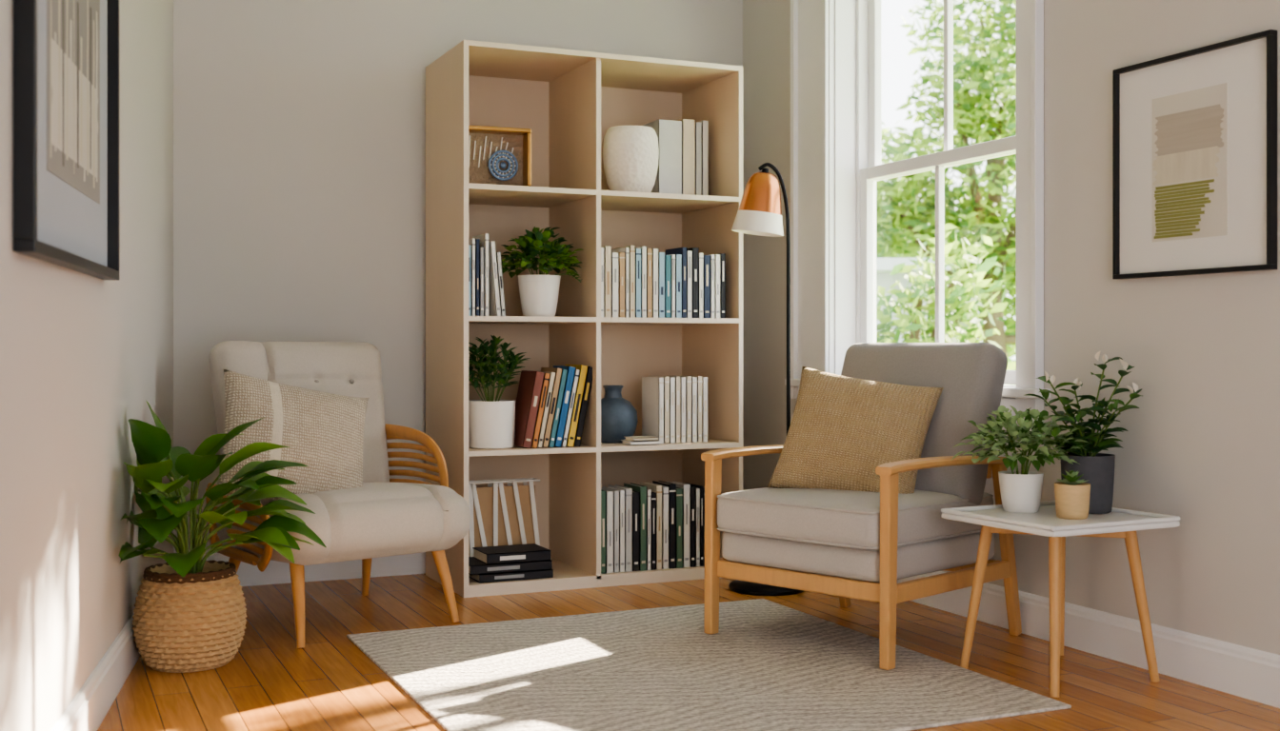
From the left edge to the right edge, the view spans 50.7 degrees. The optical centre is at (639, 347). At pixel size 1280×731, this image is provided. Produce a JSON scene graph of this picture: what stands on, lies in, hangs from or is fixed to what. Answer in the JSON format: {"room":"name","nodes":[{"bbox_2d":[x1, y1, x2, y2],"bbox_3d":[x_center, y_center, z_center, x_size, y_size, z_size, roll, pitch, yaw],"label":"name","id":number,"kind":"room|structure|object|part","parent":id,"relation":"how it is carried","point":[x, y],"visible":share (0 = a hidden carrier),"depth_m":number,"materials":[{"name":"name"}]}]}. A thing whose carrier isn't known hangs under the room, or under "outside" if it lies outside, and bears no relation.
{"room":"living room","nodes":[
{"label":"living room","id":0,"kind":"room"},
{"bbox_2d":[0,0,173,730],"bbox_3d":[-1.068,-0.500,1.772,0.320,2.900,7.455,0,0,-15],"label":"wall","id":1,"kind":"structure","parent":0,"point":[82,356],"depth_m":3.23,"materials":[{"name":"paint"}]},
{"bbox_2d":[13,0,119,280],"bbox_3d":[-1.272,-0.663,3.042,0.038,0.970,1.100,0,0,-13],"label":"framed picture","id":2,"kind":"object","parent":1,"relation":"attached to","point":[67,52],"visible":1,"depth_m":2.98,"materials":[{"name":"grey paper"}]},
{"bbox_2d":[51,614,139,730],"bbox_3d":[-0.972,0.882,1.733,0.018,0.135,7.285,0,0,-13],"label":"baseboard","id":3,"kind":"structure","parent":1,"relation":"attached to","point":[90,707],"depth_m":3.45,"materials":[{"name":"white paint"}]},
{"bbox_2d":[131,561,247,673],"bbox_3d":[-1.348,0.805,4.046,0.329,0.290,0.329,0,0,-24],"label":"woven basket","id":4,"kind":"object","parent":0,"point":[195,622],"depth_m":3.93,"materials":[{"name":"beige wicker"}]},
{"bbox_2d":[173,0,742,554],"bbox_3d":[-0.739,-0.500,5.839,3.000,2.900,0.150,0,0,-24],"label":"wall","id":5,"kind":"structure","parent":0,"point":[299,126],"depth_m":5.51,"materials":[{"name":"paint"}]},
{"bbox_2d":[201,552,425,586],"bbox_3d":[-0.664,0.882,5.781,2.511,0.135,0.018,0,0,-24],"label":"baseboard","id":6,"kind":"structure","parent":5,"relation":"attached to","point":[275,572],"depth_m":5.51,"materials":[{"name":"white paint"}]},
{"bbox_2d":[97,574,1279,730],"bbox_3d":[0.291,1.000,2.297,4.600,0.100,7.460,0,0,-24],"label":"floor","id":7,"kind":"structure","parent":0,"point":[270,684],"depth_m":3.98,"materials":[{"name":"brown wood"}]},
{"bbox_2d":[118,400,326,673],"bbox_3d":[-1.274,0.553,3.926,0.646,0.795,0.624,0,0,9],"label":"potted houseplant","id":8,"kind":"object","parent":7,"relation":"on","point":[190,611],"visible":1,"depth_m":3.93,"materials":[{"name":"plant"}]},
{"bbox_2d":[205,340,470,648],"bbox_3d":[-1.073,0.466,4.742,0.740,0.978,0.799,0,0,-40],"label":"armchair","id":9,"kind":"object","parent":7,"relation":"on","point":[385,516],"visible":0.73,"depth_m":4.65,"materials":[{"name":"beige fabric"}]},
{"bbox_2d":[217,369,368,499],"bbox_3d":[-1.157,0.325,4.532,0.596,0.509,0.232,0,0,-34],"label":"throw pillow","id":10,"kind":"object","parent":9,"relation":"on","point":[324,431],"visible":0.7,"depth_m":4.47,"materials":[{"name":"beige fabric"}]},
{"bbox_3d":[-1.238,0.279,4.947,0.661,0.622,0.169,0,-12,-40],"label":"backrest","id":11,"kind":"part","parent":9,"relation":"part of","materials":[{"name":"beige fabric"}]},
{"bbox_2d":[217,481,470,565],"bbox_3d":[-1.029,0.596,4.689,0.690,0.238,0.660,0,-3,-40],"label":"seat cushion","id":12,"kind":"object","parent":9,"relation":"on","point":[373,519],"depth_m":4.45,"materials":[{"name":"beige fabric"}]},
{"bbox_2d":[425,40,742,598],"bbox_3d":[-0.232,-0.109,5.614,1.201,2.118,0.553,0,0,-24],"label":"bookshelf","id":13,"kind":"object","parent":7,"relation":"on","point":[569,100],"visible":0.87,"depth_m":5.61,"materials":[{"name":"beige laminate"}]},
{"bbox_2d":[468,233,489,316],"bbox_3d":[-0.656,-0.280,5.264,0.089,0.318,0.174,0,0,-24],"label":"books","id":14,"kind":"object","parent":13,"relation":"in","point":[479,245],"visible":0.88,"depth_m":5.19,"materials":[{"name":"white paper"}]},
{"bbox_2d":[489,241,506,316],"bbox_3d":[-0.582,-0.265,5.296,0.064,0.291,0.171,0,0,-24],"label":"books","id":15,"kind":"object","parent":13,"relation":"in","point":[497,306],"visible":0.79,"depth_m":5.22,"materials":[{"name":"white paper"}]},
{"bbox_2d":[468,335,531,449],"bbox_3d":[-0.570,0.172,5.313,0.291,0.443,0.339,0,0,-24],"label":"potted plant","id":16,"kind":"object","parent":13,"relation":"in","point":[491,423],"visible":0.97,"depth_m":5.25,"materials":[{"name":"green plant"}]},
{"bbox_3d":[-0.584,0.301,5.306,0.188,0.185,0.188,0,0,-24],"label":"pot","id":17,"kind":"part","parent":16,"relation":"part of","materials":[{"name":"white ceramic"}]},
{"bbox_2d":[468,125,531,186],"bbox_3d":[-0.573,-0.748,5.360,0.270,0.245,0.090,0,0,-20],"label":"ornament","id":18,"kind":"object","parent":13,"relation":"in","point":[497,155],"visible":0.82,"depth_m":5.37,"materials":[{"name":"brown wood"}]},
{"bbox_2d":[468,478,539,557],"bbox_3d":[-0.578,0.722,5.478,0.348,0.364,0.078,0,0,-24],"label":"rack","id":19,"kind":"object","parent":13,"relation":"in","point":[500,515],"visible":0.49,"depth_m":5.46,"materials":[{"name":"white wood"}]},
{"bbox_2d":[468,543,553,583],"bbox_3d":[-0.536,0.849,5.322,0.335,0.109,0.211,0,0,-24],"label":"stacked books","id":20,"kind":"object","parent":13,"relation":"in","point":[530,561],"visible":0.95,"depth_m":5.24,"materials":[{"name":"black paper"}]},
{"bbox_2d":[500,226,584,317],"bbox_3d":[-0.408,-0.302,5.394,0.375,0.363,0.374,0,0,-24],"label":"potted plant","id":21,"kind":"object","parent":13,"relation":"in","point":[539,293],"visible":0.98,"depth_m":5.33,"materials":[{"name":"green plant"}]},
{"bbox_3d":[-0.403,-0.203,5.392,0.172,0.165,0.172,0,0,-24],"label":"pot","id":22,"kind":"part","parent":21,"relation":"part of","materials":[{"name":"white ceramic"}]},
{"bbox_3d":[-0.278,-0.281,5.404,0.119,0.043,0.062,0,0,-24],"label":"trailing stem","id":23,"kind":"part","parent":21,"relation":"part of","materials":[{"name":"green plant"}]},
{"bbox_2d":[514,364,592,448],"bbox_3d":[-0.356,0.232,5.402,0.302,0.325,0.181,0,0,-24],"label":"books","id":24,"kind":"object","parent":13,"relation":"in","point":[551,403],"visible":0.98,"depth_m":5.33,"materials":[{"name":"multicoloured paper"}]},
{"bbox_3d":[-0.342,-0.109,5.862,1.161,2.078,0.008,0,0,-24],"label":"panel","id":25,"kind":"part","parent":13,"relation":"part of","materials":[{"name":"beige laminate"}]},
{"bbox_2d":[600,385,638,443],"bbox_3d":[-0.111,0.276,5.610,0.204,0.236,0.204,0,0,-24],"label":"ceramic vase","id":26,"kind":"object","parent":13,"relation":"in","point":[619,421],"visible":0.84,"depth_m":5.53,"materials":[{"name":"blue ceramic"}]},
{"bbox_2d":[602,125,659,192],"bbox_3d":[-0.038,-0.762,5.555,0.232,0.274,0.232,0,0,-24],"label":"textured vase","id":27,"kind":"object","parent":13,"relation":"in","point":[630,153],"visible":0.84,"depth_m":5.46,"materials":[{"name":"white ceramic"}]},
{"bbox_2d":[620,436,659,445],"bbox_3d":[0.002,0.379,5.490,0.130,0.030,0.100,0,0,-24],"label":"stacked books","id":28,"kind":"object","parent":13,"relation":"in","point":[630,440],"visible":1,"depth_m":5.45,"materials":[{"name":"beige paper"}]},
{"bbox_2d":[600,480,704,574],"bbox_3d":[0.025,0.732,5.565,0.477,0.344,0.178,0,0,-24],"label":"books","id":29,"kind":"object","parent":13,"relation":"in","point":[659,525],"visible":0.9,"depth_m":5.48,"materials":[{"name":"white paper"}]},
{"bbox_2d":[600,245,725,318],"bbox_3d":[0.062,-0.266,5.582,0.565,0.290,0.181,0,0,-24],"label":"books","id":30,"kind":"object","parent":13,"relation":"in","point":[639,282],"visible":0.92,"depth_m":5.50,"materials":[{"name":"paper"}]},
{"bbox_2d":[641,376,708,443],"bbox_3d":[0.146,0.257,5.653,0.226,0.274,0.171,0,0,-24],"label":"books","id":31,"kind":"object","parent":13,"relation":"in","point":[674,409],"visible":0.96,"depth_m":5.58,"materials":[{"name":"white paper"}]},
{"bbox_2d":[642,119,708,195],"bbox_3d":[0.147,-0.795,5.785,0.234,0.340,0.190,0,0,-24],"label":"books","id":32,"kind":"object","parent":13,"relation":"in","point":[683,144],"visible":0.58,"depth_m":5.70,"materials":[{"name":"white paper"}]},
{"bbox_2d":[346,599,1071,730],"bbox_3d":[0.087,0.945,3.985,1.560,0.009,1.650,0,0,-24],"label":"area rug","id":33,"kind":"object","parent":7,"relation":"on","point":[769,666],"visible":0.94,"depth_m":3.87,"materials":[{"name":"beige carpet"}]},
{"bbox_2d":[700,342,1021,670],"bbox_3d":[0.733,0.468,4.438,0.762,0.967,0.784,0,0,45],"label":"armchair","id":34,"kind":"object","parent":33,"relation":"on","point":[847,545],"visible":0.8,"depth_m":4.28,"materials":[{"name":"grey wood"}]},
{"bbox_2d":[766,366,943,494],"bbox_3d":[0.708,0.298,4.449,0.535,0.469,0.250,0,0,28],"label":"throw pillow","id":35,"kind":"object","parent":34,"relation":"on","point":[842,429],"visible":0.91,"depth_m":4.39,"materials":[{"name":"beige fabric"}]},
{"bbox_2d":[717,487,993,551],"bbox_3d":[0.700,0.530,4.406,0.645,0.145,0.692,0,0,45],"label":"seat cushion","id":36,"kind":"object","parent":34,"relation":"on","point":[802,519],"depth_m":4.18,"materials":[{"name":"grey fabric"}]},
{"bbox_3d":[0.711,0.648,4.417,0.640,0.105,0.672,0,0,45],"label":"seat","id":37,"kind":"part","parent":34,"relation":"part of","materials":[{"name":"grey fabric"}]},
{"bbox_3d":[0.737,0.657,4.443,0.728,0.589,0.772,0,0,45],"label":"oak frame","id":38,"kind":"part","parent":34,"relation":"part of","materials":[{"name":"brown wood"}]},
{"bbox_2d":[840,342,1007,504],"bbox_3d":[0.910,0.252,4.581,0.610,0.560,0.170,0,-20,45],"label":"cushion","id":39,"kind":"object","parent":34,"relation":"on","point":[971,376],"depth_m":4.41,"materials":[{"name":"fabric"}]},
{"bbox_2d":[728,162,803,596],"bbox_3d":[0.500,0.112,5.302,0.300,1.676,0.300,0,0,-24],"label":"floor lamp","id":40,"kind":"object","parent":7,"relation":"on","point":[759,212],"visible":0.89,"depth_m":5.24,"materials":[{"name":"black metal"}]},
{"bbox_3d":[0.476,-0.568,5.300,0.208,0.242,0.208,7,1,-24],"label":"lamp shade","id":41,"kind":"part","parent":40,"relation":"part of","materials":[{"name":"orange metal"}]},
{"bbox_2d":[940,500,1179,698],"bbox_3d":[1.212,0.715,3.917,0.480,0.473,0.465,0,0,-27],"label":"side table","id":42,"kind":"object","parent":7,"relation":"on","point":[1119,523],"visible":0.85,"depth_m":3.84,"materials":[{"name":"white wood"}]},
{"bbox_2d":[951,405,1088,513],"bbox_3d":[1.136,0.331,4.025,0.379,0.314,0.390,0,0,-24],"label":"potted plant","id":43,"kind":"object","parent":42,"relation":"on","point":[1020,490],"visible":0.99,"depth_m":3.97,"materials":[{"name":"green plant"}]},
{"bbox_3d":[1.136,0.431,4.025,0.132,0.115,0.132,0,0,-24],"label":"pot","id":44,"kind":"part","parent":43,"relation":"part of","materials":[{"name":"white ceramic"}]},
{"bbox_2d":[940,500,1179,537],"bbox_3d":[1.212,0.495,3.917,0.501,0.032,0.488,0,0,-24],"label":"tabletop","id":45,"kind":"object","parent":42,"relation":"on","point":[1045,522],"depth_m":3.81,"materials":[{"name":"white wood"}]},
{"bbox_2d":[1054,470,1090,519],"bbox_3d":[1.239,0.420,3.868,0.100,0.137,0.100,0,0,-24],"label":"potted succulent","id":46,"kind":"object","parent":42,"relation":"on","point":[1071,495],"visible":1,"depth_m":3.83,"materials":[{"name":"beige ceramic"}]},
{"bbox_2d":[1023,350,1142,514],"bbox_3d":[1.317,0.249,3.979,0.275,0.479,0.298,0,0,-24],"label":"potted flowering plant","id":47,"kind":"object","parent":42,"relation":"on","point":[1097,469],"visible":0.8,"depth_m":3.97,"materials":[{"name":"green plant"}]},
{"bbox_3d":[1.331,0.404,4.013,0.156,0.170,0.156,0,0,-24],"label":"pot","id":48,"kind":"part","parent":47,"relation":"part of","materials":[{"name":"black ceramic"}]},
{"bbox_2d":[742,0,1279,655],"bbox_3d":[1.996,-0.500,3.138,0.200,2.900,7.310,0,0,-24],"label":"wall","id":49,"kind":"structure","parent":0,"point":[1201,445],"depth_m":4.08,"materials":[{"name":"paint"}]},
{"bbox_2d":[784,379,800,386],"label":"stool","id":50,"kind":"object","parent":49,"relation":"attached to","point":[793,382],"depth_m":5.75,"materials":[{"name":"white paint"}]},
{"bbox_2d":[790,0,1043,412],"bbox_3d":[1.077,-0.815,5.148,0.244,2.070,1.570,0,0,-24],"label":"window frame","id":51,"kind":"structure","parent":49,"relation":"attached to","point":[823,32],"depth_m":5.58,"materials":[{"name":"white paint"}]},
{"bbox_2d":[796,397,1043,431],"bbox_3d":[0.996,0.225,5.112,0.022,0.110,1.550,0,0,-24],"label":"apron","id":52,"kind":"object","parent":49,"relation":"attached to","point":[1006,402],"visible":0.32,"depth_m":4.53,"materials":[{"name":"white paint"}]},
{"bbox_2d":[856,0,1015,384],"bbox_3d":[1.171,-0.780,5.102,0.090,1.860,1.146,0,0,-24],"label":"sash","id":53,"kind":"object","parent":49,"relation":"attached to","point":[870,169],"visible":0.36,"depth_m":5.56,"materials":[{"name":"white paint"}]},
{"bbox_2d":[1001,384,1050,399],"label":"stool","id":54,"kind":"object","parent":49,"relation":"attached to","point":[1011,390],"depth_m":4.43,"materials":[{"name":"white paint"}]},
{"bbox_2d":[897,571,1279,708],"bbox_3d":[1.927,0.882,3.025,0.018,0.135,7.160,0,0,-24],"label":"baseboard","id":55,"kind":"structure","parent":49,"relation":"attached to","point":[1245,672],"depth_m":4.02,"materials":[{"name":"white paint"}]},
{"bbox_2d":[1112,29,1277,279],"bbox_3d":[1.561,-0.524,3.835,0.026,0.635,0.575,0,0,-24],"label":"framed picture","id":56,"kind":"object","parent":49,"relation":"attached to","point":[1194,131],"visible":1,"depth_m":3.81,"materials":[{"name":"paper"}]},
{"label":"outside","id":57,"kind":"structure","parent":0,"visible":0},
{"bbox_3d":[8.722,1.700,14.830,20.000,0.100,30.000,0,0,-24],"label":"lawn","id":58,"kind":"structure","parent":57,"visible":0},
{"bbox_2d":[876,258,950,342],"bbox_3d":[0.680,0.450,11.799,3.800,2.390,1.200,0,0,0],"label":"neighbouring house","id":59,"kind":"structure","parent":58,"relation":"on","point":[884,266],"depth_m":11.47,"materials":[{"name":"white"}]},
{"bbox_2d":[876,0,1015,357],"bbox_3d":[3.759,-1.393,14.150,3.998,6.076,2.620,0,0,-2],"label":"tree","id":60,"kind":"object","parent":58,"relation":"on","point":[979,73],"visible":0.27,"depth_m":13.77,"materials":[{"name":"green plant"}]},
{"bbox_2d":[876,223,1015,385],"bbox_3d":[1.897,0.376,9.594,2.400,2.528,1.353,0,0,-3],"label":"shrub","id":61,"kind":"object","parent":58,"relation":"on","point":[972,285],"visible":0.17,"depth_m":9.47,"materials":[{"name":"green plant"}]},
{"bbox_2d":[876,120,1015,342],"bbox_3d":[2.952,-0.883,19.961,5.512,5.052,3.223,0,0,-9],"label":"tree","id":62,"kind":"object","parent":58,"relation":"on","point":[883,130],"visible":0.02,"depth_m":19.52,"materials":[{"name":"green plant"}]},
{"bbox_2d":[896,33,1015,361],"bbox_3d":[5.603,-1.379,16.963,5.260,6.048,3.282,0,0,-24],"label":"tree","id":63,"kind":"object","parent":58,"relation":"on","point":[1010,349],"visible":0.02,"depth_m":16.75,"materials":[{"name":"green plant"}]}
]}

